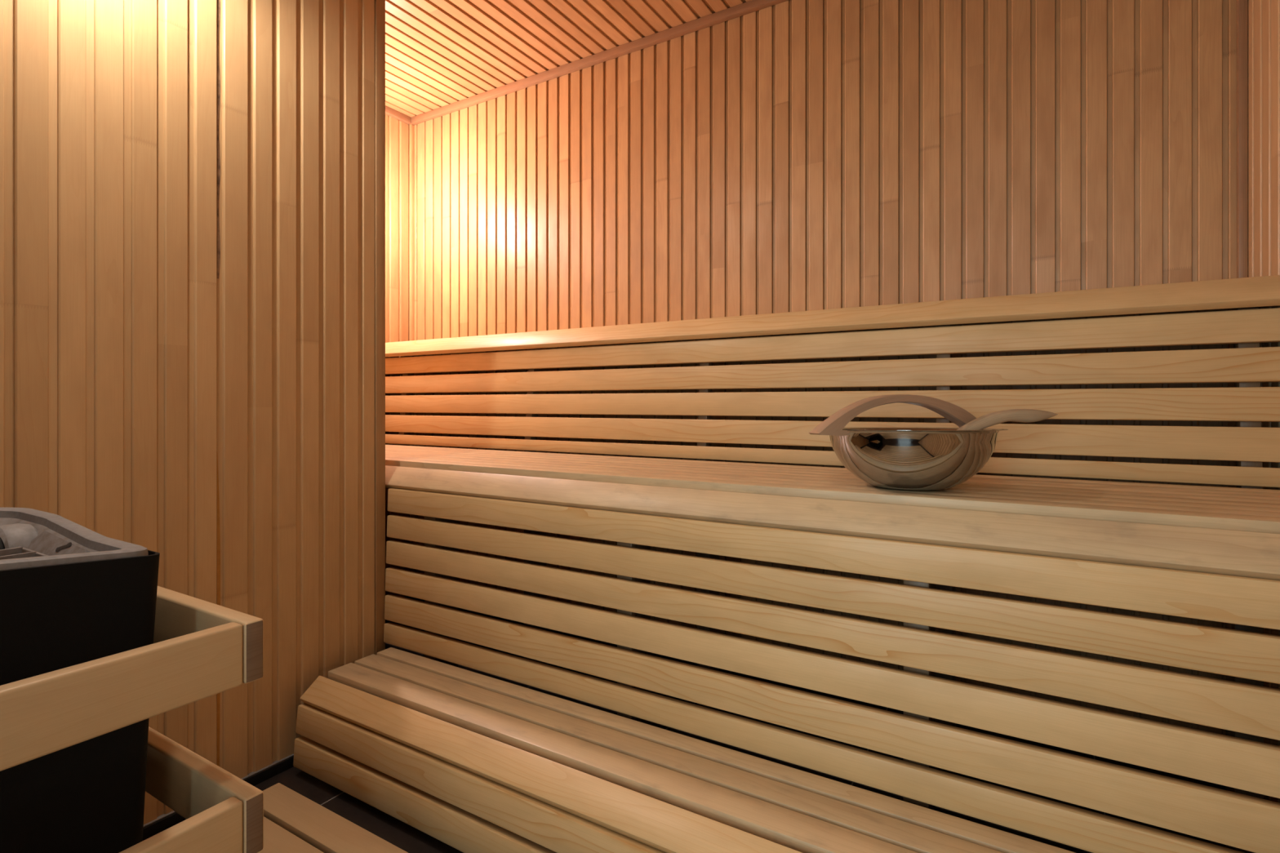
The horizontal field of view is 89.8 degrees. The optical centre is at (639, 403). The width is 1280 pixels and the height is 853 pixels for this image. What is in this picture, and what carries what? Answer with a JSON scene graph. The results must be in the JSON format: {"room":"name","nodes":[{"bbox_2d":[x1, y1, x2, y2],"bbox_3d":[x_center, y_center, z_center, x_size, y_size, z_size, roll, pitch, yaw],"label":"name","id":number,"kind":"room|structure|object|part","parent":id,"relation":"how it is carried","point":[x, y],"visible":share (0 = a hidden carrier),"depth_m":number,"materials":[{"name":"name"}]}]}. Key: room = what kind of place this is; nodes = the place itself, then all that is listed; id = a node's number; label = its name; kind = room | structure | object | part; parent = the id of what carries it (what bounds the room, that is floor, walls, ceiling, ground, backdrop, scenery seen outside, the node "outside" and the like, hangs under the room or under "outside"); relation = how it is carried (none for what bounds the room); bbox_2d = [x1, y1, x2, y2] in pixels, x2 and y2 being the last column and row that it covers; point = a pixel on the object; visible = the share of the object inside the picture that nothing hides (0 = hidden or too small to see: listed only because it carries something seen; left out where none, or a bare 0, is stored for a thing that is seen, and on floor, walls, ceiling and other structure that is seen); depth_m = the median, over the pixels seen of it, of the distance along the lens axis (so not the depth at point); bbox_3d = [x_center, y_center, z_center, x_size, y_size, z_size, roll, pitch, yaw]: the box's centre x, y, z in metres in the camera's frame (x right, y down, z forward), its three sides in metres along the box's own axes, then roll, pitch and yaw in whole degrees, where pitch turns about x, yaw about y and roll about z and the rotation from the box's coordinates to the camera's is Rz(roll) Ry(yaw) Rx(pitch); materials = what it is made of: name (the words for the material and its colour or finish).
{"room":"spa","nodes":[
{"label":"spa","id":0,"kind":"room"},
{"bbox_2d":[0,0,374,825],"bbox_3d":[-1.497,-0.278,1.202,0.046,2.653,2.305,0,0,31],"label":"wall","id":1,"kind":"structure","parent":0,"point":[187,187],"depth_m":1.71,"materials":[{"name":"brown wood"}]},
{"bbox_2d":[0,586,263,771],"bbox_3d":[-1.126,0.374,0.920,0.879,0.092,0.678,0,0,31],"label":"guard rail","id":2,"kind":"object","parent":1,"relation":"attached to","point":[200,649],"visible":0.67,"depth_m":0.85,"materials":[{"name":"brown wood"}]},
{"bbox_2d":[119,726,263,852],"bbox_3d":[-1.126,0.637,0.920,0.879,0.091,0.678,0,0,31],"label":"guard rail","id":3,"kind":"object","parent":1,"relation":"attached to","point":[223,812],"visible":0.52,"depth_m":0.98,"materials":[{"name":"brown wood"}]},
{"bbox_2d":[142,753,293,840],"bbox_3d":[-1.474,1.063,1.196,0.020,0.034,2.319,0,0,31],"label":"baseboard","id":4,"kind":"structure","parent":1,"relation":"attached to","point":[163,822],"depth_m":1.80,"materials":[{"name":"black tile"}]},
{"bbox_2d":[374,0,385,655],"bbox_3d":[-0.880,-0.278,2.174,0.010,2.651,0.036,0,0,31],"label":"trim","id":5,"kind":"structure","parent":1,"relation":"attached to","point":[380,5],"depth_m":2.17,"materials":[{"name":"brown wood"}]},
{"bbox_2d":[385,114,408,596],"bbox_3d":[-1.575,-0.262,3.211,0.046,2.685,1.019,0,0,31],"label":"wall","id":6,"kind":"structure","parent":0,"point":[397,131],"depth_m":3.55,"materials":[{"name":"brown wood"}]},
{"bbox_2d":[385,105,410,124],"bbox_3d":[-1.550,-1.588,3.180,0.028,0.034,0.988,0,0,31],"label":"trim","id":7,"kind":"structure","parent":6,"relation":"attached to","point":[390,112],"depth_m":3.52,"materials":[{"name":"brown wood"}]},
{"bbox_2d":[385,0,751,117],"bbox_3d":[-0.654,-1.628,1.296,3.513,0.046,3.340,0,0,31],"label":"ceiling","id":8,"kind":"structure","parent":0,"point":[439,53],"depth_m":2.81,"materials":[{"name":"brown wood"}]},
{"bbox_2d":[253,595,1225,852],"bbox_3d":[-0.654,1.105,1.296,3.613,0.050,3.440,0,0,31],"label":"floor","id":9,"kind":"structure","parent":0,"point":[388,828],"depth_m":1.82,"materials":[{"name":"black tile"}]},
{"bbox_2d":[0,507,159,852],"bbox_3d":[-1.065,0.626,0.886,0.540,0.907,0.492,0,0,31],"label":"heater","id":10,"kind":"object","parent":9,"relation":"on","point":[72,593],"visible":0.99,"depth_m":0.88,"materials":[{"name":"black metal"}]},
{"bbox_2d":[0,523,37,548],"bbox_3d":[-1.054,0.252,1.094,0.082,0.091,0.047,0,0,31],"label":"stone","id":11,"kind":"object","parent":10,"relation":"attached to","point":[17,535],"depth_m":1.08,"materials":[{"name":"grey stone"}]},
{"bbox_2d":[0,546,48,559],"bbox_3d":[-1.012,0.256,0.844,0.225,0.048,0.355,0,0,31],"label":"grille","id":12,"kind":"object","parent":10,"relation":"attached to","point":[20,552],"depth_m":1.01,"materials":[{"name":"grey metal"}]},
{"bbox_3d":[-0.927,0.244,1.026,0.290,0.060,0.046,0,0,31],"label":"plate","id":13,"kind":"part","parent":10,"relation":"part of","materials":[{"name":"grey metal"}]},
{"bbox_2d":[257,782,408,852],"bbox_3d":[-0.302,1.054,0.757,2.182,0.052,0.986,0,0,31],"label":"duckboard","id":14,"kind":"object","parent":9,"relation":"on","point":[293,823],"visible":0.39,"depth_m":1.55,"materials":[{"name":"brown wood"}]},
{"bbox_2d":[293,647,1075,852],"bbox_3d":[0.085,0.946,1.394,2.346,0.268,0.336,0,0,31],"label":"bench","id":15,"kind":"object","parent":9,"relation":"on","point":[472,762],"visible":1,"depth_m":1.48,"materials":[{"name":"brown wood"}]},
{"bbox_2d":[383,444,1279,852],"bbox_3d":[-0.154,0.640,2.112,3.499,0.880,0.633,0,0,31],"label":"bench","id":16,"kind":"object","parent":9,"relation":"on","point":[1211,553],"visible":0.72,"depth_m":1.36,"materials":[{"name":"brown wood"}]},
{"bbox_3d":[-0.548,0.654,2.371,0.053,0.852,0.572,0,0,31],"label":"support frame","id":17,"kind":"part","parent":16,"relation":"part of","materials":[{"name":"brown wood"}]},
{"bbox_3d":[0.105,0.654,1.975,0.048,0.852,0.572,0,0,31],"label":"support frame","id":18,"kind":"part","parent":16,"relation":"part of","materials":[{"name":"brown wood"}]},
{"bbox_2d":[808,394,1008,489],"bbox_3d":[0.634,0.089,1.534,0.430,0.221,0.411,0,0,18],"label":"bowl","id":19,"kind":"object","parent":16,"relation":"on","point":[891,458],"visible":0.95,"depth_m":1.41,"materials":[{"name":"wood"}]},
{"bbox_3d":[0.617,0.025,1.516,0.515,0.093,0.034,0,0,-24],"label":"bowl handle","id":20,"kind":"part","parent":19,"relation":"part of","materials":[{"name":"brown wood"}]},
{"bbox_2d":[956,408,1057,430],"bbox_3d":[0.817,0.082,1.528,0.352,0.138,0.092,0,0,0],"label":"ladle","id":21,"kind":"object","parent":19,"relation":"in","point":[1024,415],"visible":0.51,"depth_m":1.51,"materials":[{"name":"brown wood"}]},
{"bbox_3d":[0.729,0.654,1.597,0.051,0.852,0.572,0,0,31],"label":"support frame","id":22,"kind":"part","parent":16,"relation":"part of","materials":[{"name":"brown wood"}]},
{"bbox_3d":[1.267,0.654,1.272,0.050,0.852,0.572,0,0,31],"label":"support frame","id":23,"kind":"part","parent":16,"relation":"part of","materials":[{"name":"brown wood"}]},
{"bbox_2d":[413,0,1236,735],"bbox_3d":[0.223,-0.262,2.745,3.513,2.685,0.046,0,0,31],"label":"wall","id":24,"kind":"structure","parent":0,"point":[789,155],"depth_m":2.40,"materials":[{"name":"brown wood"}]},
{"bbox_2d":[408,124,413,571],"bbox_3d":[-1.287,-0.245,3.620,0.020,2.651,0.020,0,0,31],"label":"trim","id":25,"kind":"structure","parent":24,"relation":"attached to","point":[411,126],"depth_m":3.61,"materials":[{"name":"brown wood"}]},
{"bbox_2d":[408,0,787,124],"bbox_3d":[0.204,-1.588,2.713,3.513,0.034,0.028,0,0,31],"label":"trim","id":26,"kind":"structure","parent":24,"relation":"attached to","point":[752,6],"depth_m":2.93,"materials":[{"name":"brown wood"}]},
{"bbox_2d":[385,275,1279,488],"bbox_3d":[0.117,-0.013,2.559,3.499,0.592,0.375,0,0,31],"label":"backrest","id":27,"kind":"object","parent":24,"relation":"attached to","point":[1248,404],"visible":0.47,"depth_m":1.95,"materials":[{"name":"brown wood"}]},
{"bbox_3d":[0.039,-0.271,2.431,3.499,0.077,0.068,0,0,31],"label":"cap rail","id":28,"kind":"part","parent":27,"relation":"part of","materials":[{"name":"brown wood"}]},
{"bbox_2d":[1236,0,1248,309],"bbox_3d":[1.698,-0.245,1.811,0.020,2.651,0.020,0,0,31],"label":"trim","id":29,"kind":"structure","parent":24,"relation":"attached to","point":[1242,5],"depth_m":1.80,"materials":[{"name":"brown wood"}]},
{"bbox_2d":[1248,0,1279,803],"bbox_3d":[0.868,-0.262,0.375,0.046,2.685,3.340,0,0,31],"label":"wall","id":30,"kind":"structure","parent":0,"point":[1264,15],"depth_m":1.67,"materials":[{"name":"brown wood"}]}
]}

